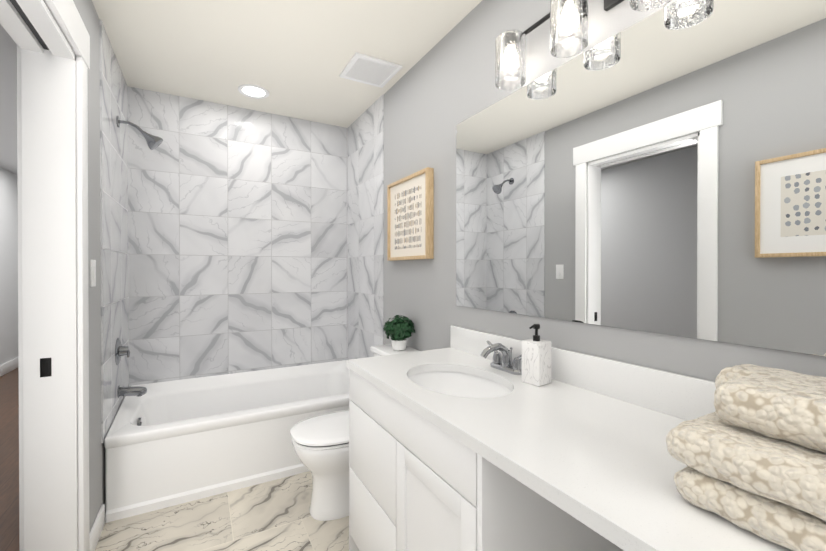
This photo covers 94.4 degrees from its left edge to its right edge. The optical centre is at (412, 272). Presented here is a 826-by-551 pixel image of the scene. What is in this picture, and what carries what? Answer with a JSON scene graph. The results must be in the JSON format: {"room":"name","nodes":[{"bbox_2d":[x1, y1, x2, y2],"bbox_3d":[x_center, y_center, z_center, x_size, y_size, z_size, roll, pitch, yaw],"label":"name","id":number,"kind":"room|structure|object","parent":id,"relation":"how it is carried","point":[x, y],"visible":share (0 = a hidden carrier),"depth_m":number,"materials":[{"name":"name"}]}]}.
{"room":"bathroom","nodes":[
{"label":"bathroom","id":0,"kind":"room"},
{"bbox_2d":[0,167,17,364],"bbox_3d":[-3.387,0.004,1.806,0.100,2.440,7.700,0,0,-29],"label":"wall","id":1,"kind":"structure","parent":0,"point":[8,267],"depth_m":4.64,"materials":[{"name":"grey paint"}]},
{"bbox_2d":[0,357,17,376],"bbox_3d":[-3.313,1.159,1.796,0.014,0.130,7.600,0,0,-29],"label":"baseboard","id":2,"kind":"structure","parent":1,"relation":"attached to","point":[8,366],"depth_m":4.58,"materials":[{"name":"white wood"}]},
{"bbox_2d":[44,0,105,530],"bbox_3d":[-1.037,0.009,0.850,0.146,2.440,3.740,0,0,-29],"label":"wall","id":3,"kind":"structure","parent":0,"point":[86,9],"depth_m":1.74,"materials":[{"name":"grey paint"}]},
{"bbox_2d":[0,0,89,550],"bbox_3d":[-1.183,0.125,1.112,0.192,2.205,0.990,0,0,-29],"label":"door frame","id":4,"kind":"structure","parent":3,"relation":"attached to","point":[52,185],"depth_m":1.43,"materials":[{"name":"white wood"}]},
{"bbox_2d":[90,260,95,286],"bbox_3d":[-1.425,0.004,1.707,0.010,0.120,0.075,0,0,-29],"label":"switch plate","id":5,"kind":"object","parent":3,"relation":"attached to","point":[92,273],"visible":1,"depth_m":1.68,"materials":[{"name":"white plastic"}]},
{"bbox_2d":[90,504,104,550],"bbox_3d":[-1.425,1.174,1.715,0.013,0.100,0.318,0,0,-29],"label":"baseboard","id":6,"kind":"structure","parent":3,"relation":"attached to","point":[97,528],"depth_m":1.70,"materials":[{"name":"white wood"}]},
{"bbox_2d":[99,19,128,442],"bbox_3d":[-1.691,-0.196,2.180,0.008,2.045,0.762,0,0,-29],"label":"wall tile","id":7,"kind":"structure","parent":3,"relation":"attached to","point":[114,210],"depth_m":2.06,"materials":[{"name":"tile"}]},
{"bbox_2d":[115,116,162,397],"bbox_3d":[-1.589,-0.084,2.229,0.224,1.622,0.159,0,0,-29],"label":"shower fixtures","id":8,"kind":"object","parent":7,"relation":"attached to","point":[153,142],"visible":0.98,"depth_m":2.21,"materials":[{"name":"silver metal"}]},
{"bbox_2d":[0,368,348,550],"bbox_3d":[-1.950,1.245,2.557,3.335,0.050,7.800,0,0,-29],"label":"floor","id":9,"kind":"structure","parent":0,"point":[274,515],"depth_m":1.88,"materials":[{"name":"tile"}]},
{"bbox_2d":[104,360,348,522],"bbox_3d":[-1.028,0.983,2.554,1.505,0.473,0.760,0,0,-29],"label":"bathtub","id":10,"kind":"object","parent":9,"relation":"on","point":[172,443],"visible":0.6,"depth_m":2.19,"materials":[{"name":"white ceramic"}]},
{"bbox_2d":[290,344,418,520],"bbox_3d":[-0.288,0.835,2.056,0.710,0.775,0.430,0,0,-29],"label":"toilet","id":11,"kind":"object","parent":9,"relation":"on","point":[320,443],"visible":0.42,"depth_m":1.89,"materials":[{"name":"white ceramic"}]},
{"bbox_2d":[383,315,414,350],"bbox_3d":[-0.080,0.345,2.206,0.190,0.198,0.184,0,0,-29],"label":"potted plant","id":12,"kind":"object","parent":11,"relation":"on","point":[397,330],"visible":1,"depth_m":2.16,"materials":[{"name":"green plant"}]},
{"bbox_2d":[347,365,638,550],"bbox_3d":[0.411,0.819,0.971,0.546,0.819,1.835,0,0,-29],"label":"bathroom vanity","id":13,"kind":"object","parent":9,"relation":"on","point":[415,484],"depth_m":1.06,"materials":[{"name":"white wood"}]},
{"bbox_2d":[347,345,792,550],"bbox_3d":[0.406,0.394,0.966,0.556,0.031,1.836,0,0,-29],"label":"countertop","id":14,"kind":"structure","parent":13,"relation":"on","point":[608,459],"depth_m":0.84,"materials":[{"name":"white stone"}]},
{"bbox_2d":[407,365,514,400],"bbox_3d":[0.156,0.478,1.358,0.336,0.166,0.464,0,0,-29],"label":"sink","id":15,"kind":"object","parent":14,"relation":"in","point":[458,382],"depth_m":1.53,"materials":[{"name":"white ceramic"}]},
{"bbox_2d":[479,341,521,376],"bbox_3d":[0.318,0.323,1.446,0.152,0.106,0.245,0,0,-29],"label":"faucet","id":16,"kind":"object","parent":14,"relation":"on","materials":[{"name":"silver metal"}]},
{"bbox_2d":[522,324,550,385],"bbox_3d":[0.420,0.276,1.303,0.073,0.200,0.072,0,0,-37],"label":"soap dispenser","id":17,"kind":"object","parent":14,"relation":"on","point":[536,360],"visible":1,"depth_m":1.28,"materials":[{"name":"ceramic"}]},
{"bbox_2d":[674,466,825,550],"bbox_3d":[0.699,0.353,0.486,0.331,0.054,0.538,0,0,-29],"label":"towel","id":18,"kind":"object","parent":14,"relation":"on","point":[784,525],"visible":0.42,"depth_m":0.55,"materials":[{"name":"beige fabric"}]},
{"bbox_2d":[666,411,825,521],"bbox_3d":[0.696,0.293,0.501,0.331,0.064,0.544,0,0,-29],"label":"towel","id":19,"kind":"object","parent":18,"relation":"on","point":[716,446],"visible":0.67,"depth_m":0.56,"materials":[{"name":"beige fabric"}]},
{"bbox_2d":[714,375,825,452],"bbox_3d":[0.681,0.222,0.486,0.160,0.076,0.474,0,0,-29],"label":"towel","id":20,"kind":"object","parent":19,"relation":"on","point":[792,411],"visible":1,"depth_m":0.59,"materials":[{"name":"beige fabric"}]},
{"bbox_2d":[715,364,825,388],"bbox_3d":[0.792,0.227,0.581,0.125,0.065,0.533,0,0,-29],"label":"towel","id":21,"kind":"object","parent":20,"relation":"on","point":[726,374],"visible":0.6,"depth_m":0.75,"materials":[{"name":"beige fabric"}]},
{"bbox_2d":[0,0,481,174],"bbox_3d":[-1.950,-1.250,2.544,3.335,0.060,7.800,0,0,-29],"label":"ceiling","id":22,"kind":"structure","parent":0,"point":[293,57],"depth_m":2.07,"materials":[{"name":"white paint"}]},
{"bbox_2d":[238,84,268,98],"bbox_3d":[-1.072,-1.215,2.576,0.196,0.009,0.196,0,0,-29],"label":"recessed light","id":23,"kind":"object","parent":22,"relation":"in","point":[254,91],"visible":0.98,"depth_m":2.57,"materials":[{"name":"white"}]},
{"bbox_2d":[339,52,401,87],"bbox_3d":[-0.258,-1.212,2.308,0.290,0.014,0.290,0,0,-29],"label":"ceiling vent","id":24,"kind":"object","parent":22,"relation":"in","point":[369,70],"visible":1,"depth_m":2.29,"materials":[{"name":"white"}]},
{"bbox_2d":[384,0,825,381],"bbox_3d":[0.403,0.005,1.652,0.100,2.440,3.940,0,0,-29],"label":"wall","id":25,"kind":"structure","parent":0,"point":[439,91],"depth_m":1.80,"materials":[{"name":"grey paint"}]},
{"bbox_2d":[348,94,383,359],"bbox_3d":[-0.378,-0.002,2.941,0.008,2.440,0.712,0,0,-29],"label":"wall tile","id":26,"kind":"structure","parent":25,"relation":"attached to","point":[365,230],"depth_m":2.89,"materials":[{"name":"tile"}]},
{"bbox_2d":[387,167,433,260],"bbox_3d":[-0.028,-0.319,2.275,0.042,0.490,0.500,0,0,-29],"label":"picture frame","id":27,"kind":"object","parent":25,"relation":"attached to","point":[410,217],"visible":1,"depth_m":2.22,"materials":[{"name":"brown wood"}]},
{"bbox_2d":[495,0,671,89],"bbox_3d":[0.568,-0.821,1.099,0.143,0.233,0.892,0,0,-29],"label":"sconce","id":28,"kind":"object","parent":25,"relation":"attached to","point":[568,28],"visible":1,"depth_m":1.25,"materials":[{"name":"clear glass"}]},
{"bbox_2d":[451,325,715,420],"bbox_3d":[0.640,0.323,1.096,0.020,0.110,1.836,0,0,-29],"label":"backsplash","id":29,"kind":"structure","parent":25,"relation":"attached to","point":[687,397],"depth_m":1.11,"materials":[{"name":"white stone"}]},
{"bbox_2d":[456,0,825,355],"bbox_3d":[0.656,-0.275,1.088,0.006,0.885,1.810,0,0,-29],"label":"vanity mirror","id":30,"kind":"object","parent":25,"relation":"attached to","point":[662,171],"visible":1,"depth_m":1.03,"materials":[{"name":"clear glass"}]},
{"bbox_3d":[-1.306,-0.002,2.898,1.671,2.440,0.100,0,0,-29],"label":"wall","id":31,"kind":"structure","parent":0,"visible":0},
{"bbox_2d":[128,86,347,385],"bbox_3d":[-1.216,-0.224,2.885,1.509,1.995,0.008,0,0,-29],"label":"wall tile","id":32,"kind":"structure","parent":31,"relation":"attached to","point":[237,239],"depth_m":2.81,"materials":[{"name":"tile"}]}
]}

